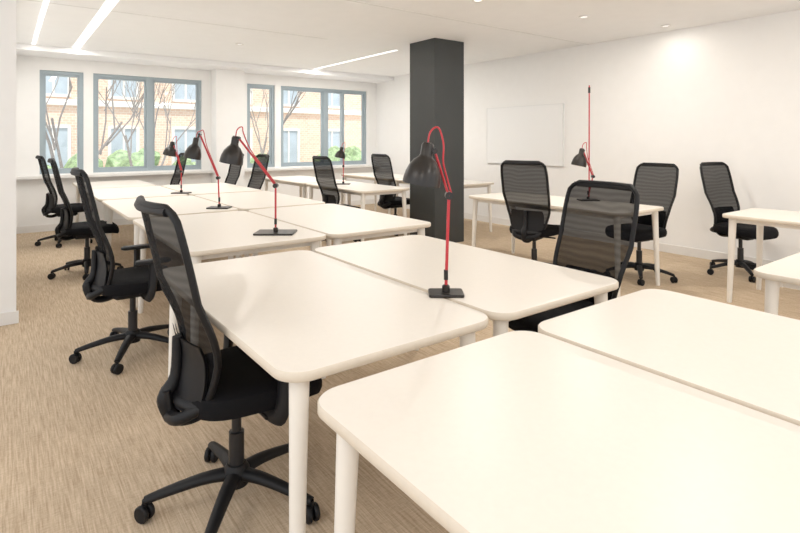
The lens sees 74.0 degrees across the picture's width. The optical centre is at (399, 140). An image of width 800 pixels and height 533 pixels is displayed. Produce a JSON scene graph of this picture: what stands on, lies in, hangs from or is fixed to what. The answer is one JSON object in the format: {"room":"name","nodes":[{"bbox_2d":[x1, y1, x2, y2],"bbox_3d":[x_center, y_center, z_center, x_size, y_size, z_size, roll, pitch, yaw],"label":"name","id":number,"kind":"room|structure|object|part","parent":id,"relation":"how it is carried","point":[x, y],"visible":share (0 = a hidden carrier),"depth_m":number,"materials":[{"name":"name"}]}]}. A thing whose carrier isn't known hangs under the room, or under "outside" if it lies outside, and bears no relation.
{"room":"open-plan office","nodes":[
{"label":"open-plan office","id":0,"kind":"room"},
{"bbox_2d":[0,0,15,312],"bbox_3d":[-4.663,0.010,5.567,0.970,2.700,4.700,0,0,-37],"label":"wall","id":1,"kind":"structure","parent":0,"point":[7,7],"depth_m":3.94,"materials":[{"name":"paint"}]},
{"bbox_2d":[0,310,18,325],"bbox_3d":[-3.249,1.315,3.681,0.985,0.090,0.015,0,0,-37],"label":"baseboard","id":2,"kind":"structure","parent":1,"relation":"attached to","point":[7,318],"depth_m":3.94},
{"bbox_2d":[16,55,375,226],"bbox_3d":[-3.547,0.010,9.452,7.400,2.700,0.200,0,0,-37],"label":"wall","id":3,"kind":"structure","parent":0,"point":[30,193],"depth_m":8.53,"materials":[{"name":"paint"}]},
{"bbox_2d":[40,70,82,173],"bbox_3d":[-5.215,-0.285,8.185,0.570,1.570,0.080,0,0,-37],"label":"frame","id":4,"kind":"object","parent":3,"relation":"attached to","point":[43,73],"visible":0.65,"depth_m":8.18,"materials":[{"name":"metal"}]},
{"bbox_2d":[16,170,212,179],"bbox_3d":[-4.483,0.540,8.550,2.880,0.040,0.130,0,0,-37],"label":"sill","id":5,"kind":"structure","parent":3,"relation":"attached to","point":[201,171],"depth_m":8.50,"materials":[{"name":"paint"}]},
{"bbox_2d":[93,73,200,172],"bbox_3d":[-4.213,-0.285,8.932,1.670,1.570,0.090,0,0,-37],"label":"frame","id":6,"kind":"object","parent":3,"relation":"attached to","point":[149,82],"visible":0.98,"depth_m":8.88,"materials":[{"name":"metal"}]},
{"bbox_2d":[16,199,374,233],"bbox_3d":[-3.094,1.310,9.656,6.430,0.100,0.015,0,0,-37],"label":"baseboard","id":7,"kind":"structure","parent":3,"relation":"attached to","point":[50,227],"depth_m":8.03,"materials":[{"name":"wood"}]},
{"bbox_2d":[16,43,393,82],"bbox_3d":[-2.904,-1.300,9.401,6.430,0.080,0.650,0,0,-37],"label":"trim","id":8,"kind":"structure","parent":3,"relation":"attached to","point":[22,49],"depth_m":8.69,"materials":[{"name":"paint"}]},
{"bbox_2d":[211,68,244,186],"bbox_3d":[-3.077,0.050,9.491,0.500,2.620,0.300,0,0,-37],"label":"wall pier","id":9,"kind":"object","parent":3,"relation":"attached to","point":[227,86],"visible":0.64,"depth_m":9.35,"materials":[{"name":"paint"}]},
{"bbox_2d":[247,84,273,167],"bbox_3d":[-2.665,-0.285,10.084,0.550,1.570,0.080,0,0,-37],"label":"frame","id":10,"kind":"object","parent":3,"relation":"attached to","point":[270,88],"visible":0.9,"depth_m":10.19,"materials":[{"name":"metal"}]},
{"bbox_2d":[245,165,371,171],"bbox_3d":[-1.704,0.540,10.619,3.050,0.040,0.130,0,0,-37],"label":"sill","id":11,"kind":"structure","parent":3,"relation":"attached to","point":[356,166],"depth_m":10.42,"materials":[{"name":"paint"}]},
{"bbox_2d":[281,86,365,166],"bbox_3d":[-1.554,-0.285,10.912,1.980,1.570,0.090,0,0,-37],"label":"frame","id":12,"kind":"object","parent":3,"relation":"attached to","point":[323,92],"visible":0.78,"depth_m":10.89,"materials":[{"name":"metal"}]},
{"bbox_2d":[0,204,799,532],"bbox_3d":[-0.386,1.410,3.951,9.300,0.100,12.800,0,0,-37],"label":"floor","id":13,"kind":"structure","parent":0,"point":[83,443],"depth_m":2.55,"materials":[{"name":"carpet"}]},
{"bbox_2d":[35,155,92,247],"bbox_3d":[-4.451,0.774,7.046,0.653,1.172,0.663,0,0,-41],"label":"office chair","id":14,"kind":"object","parent":13,"relation":"on","point":[51,206],"visible":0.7,"depth_m":6.84,"materials":[{"name":"black plastic"}]},
{"bbox_3d":[-4.605,0.581,6.899,0.215,0.786,0.494,0,0,-41],"label":"frame","id":15,"kind":"part","parent":14,"relation":"part of","materials":[{"name":"black plastic"}]},
{"bbox_3d":[-4.397,0.905,7.078,0.490,0.107,0.490,0,0,-41],"label":"seat","id":16,"kind":"part","parent":14,"relation":"part of","materials":[{"name":"black fabric"}]},
{"bbox_2d":[47,158,123,279],"bbox_3d":[-3.210,0.766,5.434,0.667,1.188,0.648,0,0,-34],"label":"office chair","id":17,"kind":"object","parent":13,"relation":"on","point":[77,230],"visible":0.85,"depth_m":5.28,"materials":[{"name":"fabric"}]},
{"bbox_3d":[-3.412,0.573,5.329,0.215,0.802,0.494,0,0,-34],"label":"frame","id":18,"kind":"part","parent":17,"relation":"part of","materials":[{"name":"black plastic"}]},
{"bbox_3d":[-3.184,0.905,5.481,0.490,0.107,0.490,0,0,-34],"label":"seat","id":19,"kind":"part","parent":17,"relation":"part of","materials":[{"name":"black fabric"}]},
{"bbox_2d":[72,180,155,221],"bbox_3d":[-4.155,0.990,7.691,0.912,0.740,1.292,0,0,-37],"label":"desk","id":20,"kind":"object","parent":13,"relation":"on","point":[124,183],"visible":0.22,"depth_m":7.75,"materials":[{"name":"beige laminate"}]},
{"bbox_3d":[-4.805,1.004,7.924,0.074,0.711,0.057,0,0,26],"label":"leg","id":21,"kind":"part","parent":20,"relation":"part of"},
{"bbox_2d":[69,167,168,374],"bbox_3d":[-1.740,0.762,3.407,0.653,1.195,0.663,0,0,-36],"label":"office chair","id":22,"kind":"object","parent":13,"relation":"on","point":[139,280],"visible":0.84,"depth_m":3.23,"materials":[{"name":"black plastic"}]},
{"bbox_3d":[-1.907,0.570,3.273,0.215,0.810,0.494,0,0,-36],"label":"frame","id":23,"kind":"part","parent":22,"relation":"part of","materials":[{"name":"black plastic"}]},
{"bbox_3d":[-1.684,0.905,3.433,0.490,0.107,0.490,0,0,-36],"label":"seat","id":24,"kind":"part","parent":22,"relation":"part of","materials":[{"name":"black fabric"}]},
{"bbox_2d":[89,186,187,245],"bbox_3d":[-3.268,0.990,6.499,0.912,0.740,1.562,0,0,-37],"label":"desk","id":25,"kind":"object","parent":13,"relation":"on","point":[100,194],"visible":0.27,"depth_m":6.27,"materials":[{"name":"beige laminate"}]},
{"bbox_3d":[-3.150,1.004,5.702,0.057,0.711,0.074,0,0,-10],"label":"leg","id":26,"kind":"part","parent":25,"relation":"part of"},
{"bbox_2d":[163,136,191,193],"bbox_3d":[-2.651,0.280,6.297,0.315,0.679,0.154,0,0,0],"label":"desk lamp","id":27,"kind":"object","parent":25,"relation":"on","point":[170,150],"visible":1,"depth_m":6.27,"materials":[{"name":"black metal"}]},
{"bbox_3d":[-2.732,0.095,6.297,0.155,0.185,0.154,0,0,0],"label":"lamp shade","id":28,"kind":"part","parent":27,"relation":"part of","materials":[{"name":"black metal"}]},
{"bbox_3d":[-2.642,0.265,6.298,0.126,0.649,0.032,0,0,0],"label":"arm and cable","id":29,"kind":"part","parent":27,"relation":"part of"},
{"bbox_2d":[102,195,237,306],"bbox_3d":[-2.286,0.990,5.180,0.912,0.740,1.592,0,0,-37],"label":"desk","id":30,"kind":"object","parent":13,"relation":"on","point":[186,204],"visible":0.36,"depth_m":5.10,"materials":[{"name":"beige laminate"}]},
{"bbox_3d":[-3.025,1.004,5.534,0.074,0.711,0.057,0,0,26],"label":"leg","id":31,"kind":"part","parent":30,"relation":"part of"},
{"bbox_3d":[-2.159,1.004,4.370,0.057,0.711,0.074,0,0,-10],"label":"leg","id":32,"kind":"part","parent":30,"relation":"part of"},
{"bbox_2d":[183,130,231,208],"bbox_3d":[-1.782,0.258,4.904,0.426,0.725,0.154,0,0,0],"label":"desk lamp","id":33,"kind":"object","parent":30,"relation":"on","point":[193,151],"visible":1,"depth_m":4.88,"materials":[{"name":"black metal"}]},
{"bbox_3d":[-1.916,0.070,4.904,0.156,0.211,0.154,0,0,0],"label":"lamp shade","id":34,"kind":"part","parent":33,"relation":"part of","materials":[{"name":"black metal"}]},
{"bbox_3d":[-1.776,0.243,4.905,0.226,0.695,0.032,0,0,0],"label":"arm and cable","id":35,"kind":"part","parent":33,"relation":"part of","materials":[{"name":"metal"}]},
{"bbox_2d":[170,153,186,184],"bbox_3d":[-3.659,0.774,8.273,0.673,1.172,0.641,0,0,-37],"label":"office chair","id":36,"kind":"object","parent":13,"relation":"on","point":[176,178],"visible":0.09,"depth_m":8.53,"materials":[{"name":"fabric"}]},
{"bbox_2d":[161,183,261,195],"bbox_3d":[-2.534,0.990,7.046,0.882,0.740,1.562,0,0,-37],"label":"desk","id":37,"kind":"object","parent":13,"relation":"on","point":[204,188],"visible":0.3,"depth_m":6.93,"materials":[{"name":"beige laminate"}]},
{"bbox_2d":[134,195,321,532],"bbox_3d":[-0.629,0.779,2.013,0.680,1.161,0.658,0,0,-38],"label":"office chair","id":38,"kind":"object","parent":13,"relation":"on","point":[205,382],"visible":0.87,"depth_m":1.82,"materials":[{"name":"fabric"}]},
{"bbox_3d":[-0.801,0.586,1.855,0.215,0.774,0.494,0,0,-38],"label":"frame","id":39,"kind":"part","parent":38,"relation":"part of","materials":[{"name":"black plastic"}]},
{"bbox_3d":[-0.583,0.905,2.023,0.490,0.107,0.490,0,0,-38],"label":"seat","id":40,"kind":"part","parent":38,"relation":"part of","materials":[{"name":"black fabric"}]},
{"bbox_2d":[133,211,325,313],"bbox_3d":[-1.295,0.990,3.849,0.912,0.740,1.592,0,0,-37],"label":"desk","id":41,"kind":"object","parent":13,"relation":"on","point":[229,233],"visible":0.59,"depth_m":3.56,"materials":[{"name":"beige laminate"}]},
{"bbox_3d":[-2.034,1.004,4.202,0.074,0.711,0.057,0,0,26],"label":"leg","id":42,"kind":"part","parent":41,"relation":"part of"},
{"bbox_3d":[-1.173,1.004,3.039,0.057,0.711,0.074,0,0,26],"label":"leg","id":43,"kind":"part","parent":41,"relation":"part of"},
{"bbox_3d":[-1.295,0.668,3.849,0.756,0.040,1.416,0,0,-37],"label":"under frame","id":44,"kind":"part","parent":41,"relation":"part of","materials":[{"name":"metal"}]},
{"bbox_2d":[219,126,296,235],"bbox_3d":[-0.958,0.261,3.567,0.506,0.719,0.180,0,0,0],"label":"desk lamp","id":45,"kind":"object","parent":41,"relation":"on","point":[232,154],"depth_m":3.55,"materials":[{"name":"metal"}]},
{"bbox_3d":[-0.555,1.004,3.495,0.074,0.711,0.057,0,0,26],"label":"leg","id":46,"kind":"part","parent":41,"relation":"part of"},
{"bbox_2d":[224,154,243,184],"bbox_3d":[-2.713,0.774,8.041,0.673,1.172,0.641,0,0,-37],"label":"office chair","id":47,"kind":"object","parent":13,"relation":"on","point":[234,171],"visible":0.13,"depth_m":8.27,"materials":[{"name":"fabric"}]},
{"bbox_2d":[247,154,269,189],"bbox_3d":[-2.152,0.774,7.338,0.673,1.172,0.641,0,0,-37],"label":"office chair","id":48,"kind":"object","parent":13,"relation":"on","point":[257,178],"visible":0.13,"depth_m":7.57,"materials":[{"name":"fabric"}]},
{"bbox_2d":[195,191,324,256],"bbox_3d":[-1.552,0.990,5.726,0.882,0.740,1.592,0,0,-37],"label":"desk","id":49,"kind":"object","parent":13,"relation":"on","point":[243,201],"visible":0.4,"depth_m":5.53,"materials":[{"name":"beige laminate"}]},
{"bbox_2d":[265,176,345,203],"bbox_3d":[-1.590,0.990,8.666,0.792,0.740,1.592,0,0,-37],"label":"desk","id":50,"kind":"object","parent":13,"relation":"on","point":[301,181],"visible":0.41,"depth_m":8.50,"materials":[{"name":"beige laminate"}]},
{"bbox_3d":[-2.282,1.004,9.050,0.074,0.711,0.057,0,0,-10],"label":"leg","id":51,"kind":"part","parent":50,"relation":"part of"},
{"bbox_3d":[-1.590,0.668,8.666,0.636,0.040,1.416,0,0,-37],"label":"under frame","id":52,"kind":"part","parent":50,"relation":"part of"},
{"bbox_3d":[-1.420,1.004,7.892,0.057,0.711,0.074,0,0,26],"label":"leg","id":53,"kind":"part","parent":50,"relation":"part of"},
{"bbox_3d":[-0.898,1.004,8.281,0.074,0.711,0.057,0,0,-10],"label":"leg","id":54,"kind":"part","parent":50,"relation":"part of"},
{"bbox_2d":[168,250,487,532],"bbox_3d":[-0.419,0.990,2.219,0.804,0.740,1.482,0,0,-37],"label":"desk","id":55,"kind":"object","parent":13,"relation":"on","point":[303,316],"visible":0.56,"depth_m":1.85,"materials":[{"name":"beige laminate"}]},
{"bbox_3d":[-1.082,1.004,2.561,0.074,0.711,0.057,0,0,26],"label":"leg","id":56,"kind":"part","parent":55,"relation":"part of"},
{"bbox_3d":[-0.282,1.004,1.485,0.057,0.711,0.074,0,0,-10],"label":"leg","id":57,"kind":"part","parent":55,"relation":"part of","materials":[{"name":"metal"}]},
{"bbox_3d":[0.245,1.004,1.882,0.074,0.711,0.057,0,0,-10],"label":"leg","id":58,"kind":"part","parent":55,"relation":"part of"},
{"bbox_2d":[312,156,360,241],"bbox_3d":[-0.798,0.774,6.923,0.673,1.172,0.641,0,0,-37],"label":"office chair","id":59,"kind":"object","parent":13,"relation":"on","point":[323,167],"visible":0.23,"depth_m":6.70,"materials":[{"name":"fabric"}]},
{"bbox_3d":[-0.964,0.581,6.763,0.215,0.786,0.494,0,0,-37],"label":"frame","id":60,"kind":"part","parent":59,"relation":"part of","materials":[{"name":"black plastic"}]},
{"bbox_3d":[-0.744,0.905,6.927,0.490,0.107,0.490,0,0,-37],"label":"seat","id":61,"kind":"part","parent":59,"relation":"part of","materials":[{"name":"black fabric"}]},
{"bbox_2d":[248,204,430,255],"bbox_3d":[-0.561,0.990,4.395,0.882,0.740,1.592,0,0,-37],"label":"desk","id":62,"kind":"object","parent":13,"relation":"on","point":[339,223],"visible":0.52,"depth_m":4.09,"materials":[{"name":"beige laminate"}]},
{"bbox_3d":[-0.700,1.004,5.196,0.057,0.711,0.074,0,0,-10],"label":"leg","id":63,"kind":"part","parent":62,"relation":"part of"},
{"bbox_3d":[-0.422,1.004,3.594,0.057,0.711,0.074,0,0,-10],"label":"leg","id":64,"kind":"part","parent":62,"relation":"part of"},
{"bbox_3d":[-0.561,0.668,4.395,0.726,0.040,1.416,0,0,-37],"label":"under frame","id":65,"kind":"part","parent":62,"relation":"part of","materials":[{"name":"metal"}]},
{"bbox_3d":[0.167,1.004,4.032,0.074,0.711,0.057,0,0,26],"label":"leg","id":66,"kind":"part","parent":62,"relation":"part of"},
{"bbox_2d":[306,181,408,241],"bbox_3d":[-0.619,0.990,7.362,0.792,0.740,1.542,0,0,-37],"label":"desk","id":67,"kind":"object","parent":13,"relation":"on","point":[362,189],"visible":0.62,"depth_m":6.97,"materials":[{"name":"beige laminate"}]},
{"bbox_3d":[-1.296,1.004,7.727,0.074,0.711,0.057,0,0,-10],"label":"leg","id":68,"kind":"part","parent":67,"relation":"part of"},
{"bbox_2d":[335,142,350,184],"bbox_3d":[-0.826,0.321,7.623,0.226,0.599,0.154,0,0,0],"label":"desk lamp","id":69,"kind":"object","parent":67,"relation":"on","point":[339,154],"depth_m":7.59,"materials":[{"name":"metal"}]},
{"bbox_3d":[-0.779,1.004,8.116,0.057,0.711,0.074,0,0,-10],"label":"leg","id":70,"kind":"part","parent":67,"relation":"part of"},
{"bbox_3d":[-0.619,0.668,7.362,0.636,0.040,1.366,0,0,-37],"label":"under frame","id":71,"kind":"part","parent":67,"relation":"part of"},
{"bbox_3d":[-0.464,1.004,6.609,0.057,0.711,0.074,0,0,26],"label":"leg","id":72,"kind":"part","parent":67,"relation":"part of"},
{"bbox_3d":[0.057,1.004,6.993,0.074,0.711,0.057,0,0,26],"label":"leg","id":73,"kind":"part","parent":67,"relation":"part of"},
{"bbox_2d":[341,173,403,213],"bbox_3d":[-0.327,0.990,9.606,0.842,0.740,1.592,0,0,-37],"label":"desk","id":74,"kind":"object","parent":13,"relation":"on","point":[365,176],"visible":0.28,"depth_m":9.70,"materials":[{"name":"beige laminate"}]},
{"bbox_3d":[-0.327,0.668,9.606,0.686,0.040,1.416,0,0,-37],"label":"under frame","id":75,"kind":"part","parent":74,"relation":"part of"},
{"bbox_3d":[-0.476,1.004,10.394,0.057,0.711,0.074,0,0,26],"label":"leg","id":76,"kind":"part","parent":74,"relation":"part of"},
{"bbox_2d":[371,154,409,235],"bbox_3d":[-0.091,0.774,7.949,0.673,1.172,0.641,0,0,-37],"label":"office chair","id":77,"kind":"object","parent":13,"relation":"on","point":[381,163],"visible":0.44,"depth_m":7.74,"materials":[{"name":"fabric"}]},
{"bbox_3d":[-0.257,0.581,7.788,0.215,0.786,0.494,0,0,-37],"label":"frame","id":78,"kind":"part","parent":77,"relation":"part of","materials":[{"name":"black plastic"}]},
{"bbox_3d":[-0.036,0.905,7.952,0.490,0.107,0.490,0,0,-37],"label":"seat","id":79,"kind":"part","parent":77,"relation":"part of","materials":[{"name":"black fabric"}]},
{"bbox_2d":[395,178,493,231],"bbox_3d":[0.644,0.990,8.303,0.842,0.740,1.542,0,0,-37],"label":"desk","id":80,"kind":"object","parent":13,"relation":"on","point":[467,183],"visible":0.34,"depth_m":7.93,"materials":[{"name":"beige laminate"}]},
{"bbox_3d":[0.644,0.668,8.303,0.686,0.040,1.366,0,0,-37],"label":"under frame","id":81,"kind":"part","parent":80,"relation":"part of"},
{"bbox_3d":[1.341,1.004,7.953,0.074,0.711,0.057,0,0,-10],"label":"leg","id":82,"kind":"part","parent":80,"relation":"part of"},
{"bbox_2d":[314,235,618,378],"bbox_3d":[0.239,0.990,2.709,0.802,0.740,1.482,0,0,-37],"label":"desk","id":83,"kind":"object","parent":13,"relation":"on","point":[506,288],"visible":0.56,"depth_m":2.45,"materials":[{"name":"beige laminate"}]},
{"bbox_2d":[402,126,463,297],"bbox_3d":[0.133,0.280,2.145,0.246,0.680,0.154,0,0,0],"label":"desk lamp","id":84,"kind":"object","parent":83,"relation":"on","point":[423,170],"visible":1,"depth_m":2.12,"materials":[{"name":"black metal"}]},
{"bbox_3d":[0.087,0.096,2.145,0.155,0.184,0.154,0,0,0],"label":"lamp shade","id":85,"kind":"part","parent":84,"relation":"part of","materials":[{"name":"black metal"}]},
{"bbox_3d":[0.160,0.265,2.147,0.106,0.650,0.032,0,0,0],"label":"arm and cable","id":86,"kind":"part","parent":84,"relation":"part of","materials":[{"name":"metal"}]},
{"bbox_3d":[0.378,1.004,1.976,0.057,0.711,0.074,0,0,-10],"label":"leg","id":87,"kind":"part","parent":83,"relation":"part of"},
{"bbox_3d":[0.902,1.004,2.367,0.074,0.711,0.057,0,0,26],"label":"leg","id":88,"kind":"part","parent":83,"relation":"part of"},
{"bbox_2d":[500,160,559,263],"bbox_3d":[1.332,0.774,5.388,0.641,1.172,0.673,0,0,37],"label":"office chair","id":89,"kind":"object","parent":13,"relation":"on","point":[525,184],"visible":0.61,"depth_m":5.17,"materials":[{"name":"fabric"}]},
{"bbox_3d":[1.216,0.581,5.189,0.494,0.786,0.215,0,0,37],"label":"frame","id":90,"kind":"part","parent":89,"relation":"part of","materials":[{"name":"black plastic"}]},
{"bbox_3d":[1.383,0.905,5.407,0.490,0.107,0.490,0,0,37],"label":"seat","id":91,"kind":"part","parent":89,"relation":"part of","materials":[{"name":"black fabric"}]},
{"bbox_2d":[318,331,799,532],"bbox_3d":[0.533,0.990,0.940,0.804,0.740,1.482,0,0,-37],"label":"desk","id":92,"kind":"object","parent":13,"relation":"on","point":[513,431],"visible":1,"depth_m":1.10,"materials":[{"name":"beige laminate"}]},
{"bbox_3d":[-0.131,1.004,1.276,0.074,0.711,0.057,0,0,-10],"label":"leg","id":93,"kind":"part","parent":92,"relation":"part of","materials":[{"name":"metal"}]},
{"bbox_2d":[469,193,663,297],"bbox_3d":[1.629,0.990,5.514,0.792,0.740,1.892,0,0,-37],"label":"desk","id":94,"kind":"object","parent":13,"relation":"on","point":[557,202],"visible":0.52,"depth_m":5.18,"materials":[{"name":"beige laminate"}]},
{"bbox_3d":[0.848,1.004,6.024,0.074,0.711,0.057,0,0,26],"label":"leg","id":95,"kind":"part","parent":94,"relation":"part of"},
{"bbox_3d":[1.370,1.004,6.408,0.057,0.711,0.074,0,0,26],"label":"leg","id":96,"kind":"part","parent":94,"relation":"part of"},
{"bbox_3d":[1.629,0.668,5.514,0.636,0.040,1.716,0,0,-37],"label":"under frame","id":97,"kind":"part","parent":94,"relation":"part of","materials":[{"name":"metal"}]},
{"bbox_3d":[2.411,1.004,5.009,0.074,0.711,0.057,0,0,-10],"label":"leg","id":98,"kind":"part","parent":94,"relation":"part of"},
{"bbox_2d":[508,180,639,332],"bbox_3d":[0.873,0.791,2.732,0.673,1.139,0.641,0,0,-29],"label":"office chair","id":99,"kind":"object","parent":13,"relation":"on","point":[599,219],"visible":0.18,"depth_m":2.85,"materials":[{"name":"fabric"}]},
{"bbox_3d":[0.819,0.905,2.736,0.490,0.107,0.490,0,0,-29],"label":"seat","id":100,"kind":"part","parent":99,"relation":"part of","materials":[{"name":"black fabric"}]},
{"bbox_3d":[1.060,0.597,2.868,0.215,0.751,0.494,0,0,-29],"label":"frame","id":101,"kind":"part","parent":99,"relation":"part of","materials":[{"name":"black plastic"}]},
{"bbox_2d":[626,162,678,285],"bbox_3d":[2.402,0.793,5.308,0.647,1.135,0.666,0,0,-29],"label":"office chair","id":102,"kind":"object","parent":13,"relation":"on","point":[656,184],"visible":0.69,"depth_m":5.32,"materials":[{"name":"fabric"}]},
{"bbox_3d":[2.347,0.905,5.271,0.490,0.107,0.490,0,0,-29],"label":"seat","id":103,"kind":"part","parent":102,"relation":"part of","materials":[{"name":"black fabric"}]},
{"bbox_3d":[2.588,0.599,5.402,0.215,0.747,0.494,0,0,-29],"label":"frame","id":104,"kind":"part","parent":102,"relation":"part of","materials":[{"name":"black plastic"}]},
{"bbox_2d":[538,289,799,425],"bbox_3d":[1.192,0.990,1.430,0.802,0.740,1.482,0,0,-37],"label":"desk","id":105,"kind":"object","parent":13,"relation":"on","point":[746,357],"visible":0.66,"depth_m":1.63,"materials":[{"name":"beige laminate"}]},
{"bbox_2d":[700,162,778,282],"bbox_3d":[3.474,0.793,5.440,0.663,1.135,0.653,0,0,-27],"label":"office chair","id":106,"kind":"object","parent":13,"relation":"on","point":[716,177],"visible":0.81,"depth_m":5.56,"materials":[{"name":"fabric"}]},
{"bbox_3d":[3.368,0.599,5.626,0.494,0.747,0.215,0,0,-27],"label":"frame","id":107,"kind":"part","parent":106,"relation":"part of","materials":[{"name":"black plastic"}]},
{"bbox_3d":[3.491,0.905,5.380,0.490,0.107,0.490,0,0,-27],"label":"seat","id":108,"kind":"part","parent":106,"relation":"part of","materials":[{"name":"black fabric"}]},
{"bbox_2d":[722,208,799,302],"bbox_3d":[3.474,0.990,4.083,0.742,0.740,1.592,0,0,-37],"label":"desk","id":109,"kind":"object","parent":13,"relation":"on","point":[760,217],"visible":1,"depth_m":4.47,"materials":[{"name":"beige laminate"}]},
{"bbox_3d":[2.802,1.004,4.482,0.074,0.711,0.057,0,0,-10],"label":"leg","id":110,"kind":"part","parent":109,"relation":"part of","materials":[{"name":"metal"}]},
{"bbox_3d":[3.279,1.004,4.842,0.057,0.711,0.074,0,0,-10],"label":"leg","id":111,"kind":"part","parent":109,"relation":"part of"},
{"bbox_3d":[3.474,0.668,4.083,0.586,0.040,1.416,0,0,-37],"label":"under frame","id":112,"kind":"part","parent":109,"relation":"part of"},
{"bbox_2d":[753,252,799,314],"bbox_3d":[2.443,0.990,2.162,0.792,0.740,1.542,0,0,-37],"label":"desk","id":113,"kind":"object","parent":13,"relation":"on","point":[785,272],"visible":0.59,"depth_m":2.51,"materials":[{"name":"beige laminate"}]},
{"bbox_3d":[1.766,1.004,2.526,0.074,0.711,0.057,0,0,-10],"label":"leg","id":114,"kind":"part","parent":113,"relation":"part of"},
{"bbox_3d":[2.443,0.668,2.162,0.636,0.040,1.366,0,0,-37],"label":"under frame","id":115,"kind":"part","parent":113,"relation":"part of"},
{"bbox_2d":[16,0,799,76],"bbox_3d":[-0.386,-1.400,3.951,9.300,0.120,12.800,0,0,-37],"label":"ceiling","id":116,"kind":"structure","parent":0,"point":[350,30],"depth_m":6.11,"materials":[{"name":"paint"}]},
{"bbox_2d":[32,0,48,44],"bbox_3d":[-3.954,-1.336,5.846,0.040,0.007,3.700,0,0,-37],"label":"ceiling light","id":117,"kind":"object","parent":116,"relation":"in","point":[45,3],"depth_m":5.87,"materials":[{"name":"plastic"}]},
{"bbox_2d":[73,0,118,48],"bbox_3d":[-3.549,-1.336,6.147,0.090,0.007,3.700,0,0,-37],"label":"ceiling light","id":118,"kind":"object","parent":116,"relation":"in","point":[108,5],"depth_m":5.92,"materials":[{"name":"plastic"}]},
{"bbox_2d":[28,0,324,38],"bbox_3d":[-2.274,-1.338,5.984,3.300,0.004,0.015,0,0,-37],"label":"trim","id":119,"kind":"structure","parent":116,"relation":"attached to","point":[28,0],"depth_m":5.84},
{"bbox_2d":[313,50,397,69],"bbox_3d":[-0.825,-1.336,8.861,0.030,0.007,2.600,0,0,-37],"label":"ceiling light","id":120,"kind":"object","parent":116,"relation":"in","point":[394,50],"depth_m":8.68,"materials":[{"name":"plastic"}]},
{"bbox_2d":[346,0,588,44],"bbox_3d":[0.973,-1.338,6.145,4.100,0.004,0.015,0,0,-37],"label":"trim","id":121,"kind":"structure","parent":116,"relation":"attached to","point":[346,0],"depth_m":5.89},
{"bbox_2d":[579,15,588,18],"bbox_3d":[1.980,-1.333,5.713,0.110,0.011,0.110,0,0,-37],"label":"ceiling spotlight","id":122,"kind":"object","parent":116,"relation":"in","point":[584,16],"depth_m":5.71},
{"bbox_2d":[410,38,463,242],"bbox_3d":[0.500,0.010,7.248,0.520,2.700,0.530,0,0,-37],"label":"column","id":123,"kind":"structure","parent":0,"point":[436,64],"depth_m":7.07,"materials":[{"name":"paint"}]},
{"bbox_2d":[571,85,594,179],"bbox_3d":[1.924,0.020,5.537,0.275,1.200,0.154,0,0,0],"label":"desk lamp","id":124,"kind":"object","parent":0,"point":[580,159],"depth_m":5.53,"materials":[{"name":"metal"}]},
{"bbox_2d":[376,10,799,260],"bbox_3d":[3.263,0.010,6.669,0.200,2.700,12.800,0,0,-37],"label":"wall","id":125,"kind":"structure","parent":0,"point":[728,92],"depth_m":6.48,"materials":[{"name":"paint"}]},
{"bbox_2d":[487,103,563,165],"bbox_3d":[1.915,-0.090,8.283,0.033,0.912,1.512,0,0,-37],"label":"whiteboard","id":126,"kind":"object","parent":125,"relation":"attached to","point":[531,132],"visible":0.93,"depth_m":8.19,"materials":[{"name":"plastic"}]},
{"bbox_2d":[377,199,773,264],"bbox_3d":[3.243,1.310,6.516,0.015,0.100,12.580,0,0,-37],"label":"baseboard","id":127,"kind":"structure","parent":125,"relation":"attached to","point":[687,251],"depth_m":6.38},
{"label":"outside","id":128,"kind":"structure","parent":0,"visible":0},
{"bbox_3d":[-4.964,4.910,27.597,65.000,0.100,29.800,0,0,-37],"label":"ground","id":129,"kind":"structure","parent":128,"visible":0},
{"bbox_2d":[46,77,143,167],"bbox_3d":[-6.811,0.710,10.723,2.990,8.316,3.934,0,0,31],"label":"street tree","id":130,"kind":"object","parent":129,"relation":"on","point":[108,141],"visible":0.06,"depth_m":11.44,"materials":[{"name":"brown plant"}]},
{"bbox_2d":[98,80,195,165],"bbox_3d":[-7.073,0.929,15.375,3.211,7.889,3.236,0,0,26],"label":"street tree","id":131,"kind":"object","parent":129,"relation":"on","point":[127,86],"visible":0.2,"depth_m":14.99,"materials":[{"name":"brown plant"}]},
{"bbox_2d":[46,78,360,166],"bbox_3d":[-7.097,-2.640,29.625,56.000,20.000,4.000,0,0,-37],"label":"facade","id":132,"kind":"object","parent":129,"relation":"on","point":[308,124],"visible":0.14,"depth_m":25.17,"materials":[{"name":"brick"}]},
{"bbox_2d":[46,76,339,167],"bbox_3d":[-6.930,-1.240,27.224,50.400,17.200,0.030,0,0,-37],"label":"glazing","id":133,"kind":"object","parent":132,"relation":"attached to","point":[61,87],"visible":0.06,"depth_m":23.61,"materials":[{"name":"clear glass"}]},
{"bbox_2d":[46,76,339,164],"bbox_3d":[-6.915,-1.240,27.204,50.640,17.440,0.100,0,0,-37],"label":"window surround","id":134,"kind":"object","parent":132,"relation":"attached to","point":[53,77],"visible":0.04,"depth_m":24.51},
{"bbox_2d":[46,98,360,114],"bbox_3d":[-5.857,-0.065,27.961,56.000,15.750,0.150,0,0,-37],"label":"string course","id":135,"kind":"object","parent":132,"relation":"attached to","point":[52,101],"visible":0.04,"depth_m":24.57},
{"bbox_2d":[47,146,360,168],"bbox_3d":[-8.044,2.615,20.875,16.767,4.918,2.397,0,0,-37],"label":"hedge","id":136,"kind":"object","parent":129,"relation":"on","point":[119,158],"visible":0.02,"depth_m":19.11,"materials":[{"name":"green plant"}]},
{"bbox_2d":[250,88,305,154],"bbox_3d":[-3.726,0.581,15.574,4.135,8.573,3.721,0,0,2],"label":"street tree","id":137,"kind":"object","parent":129,"relation":"on","point":[262,151],"visible":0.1,"depth_m":16.41,"materials":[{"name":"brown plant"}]}
]}

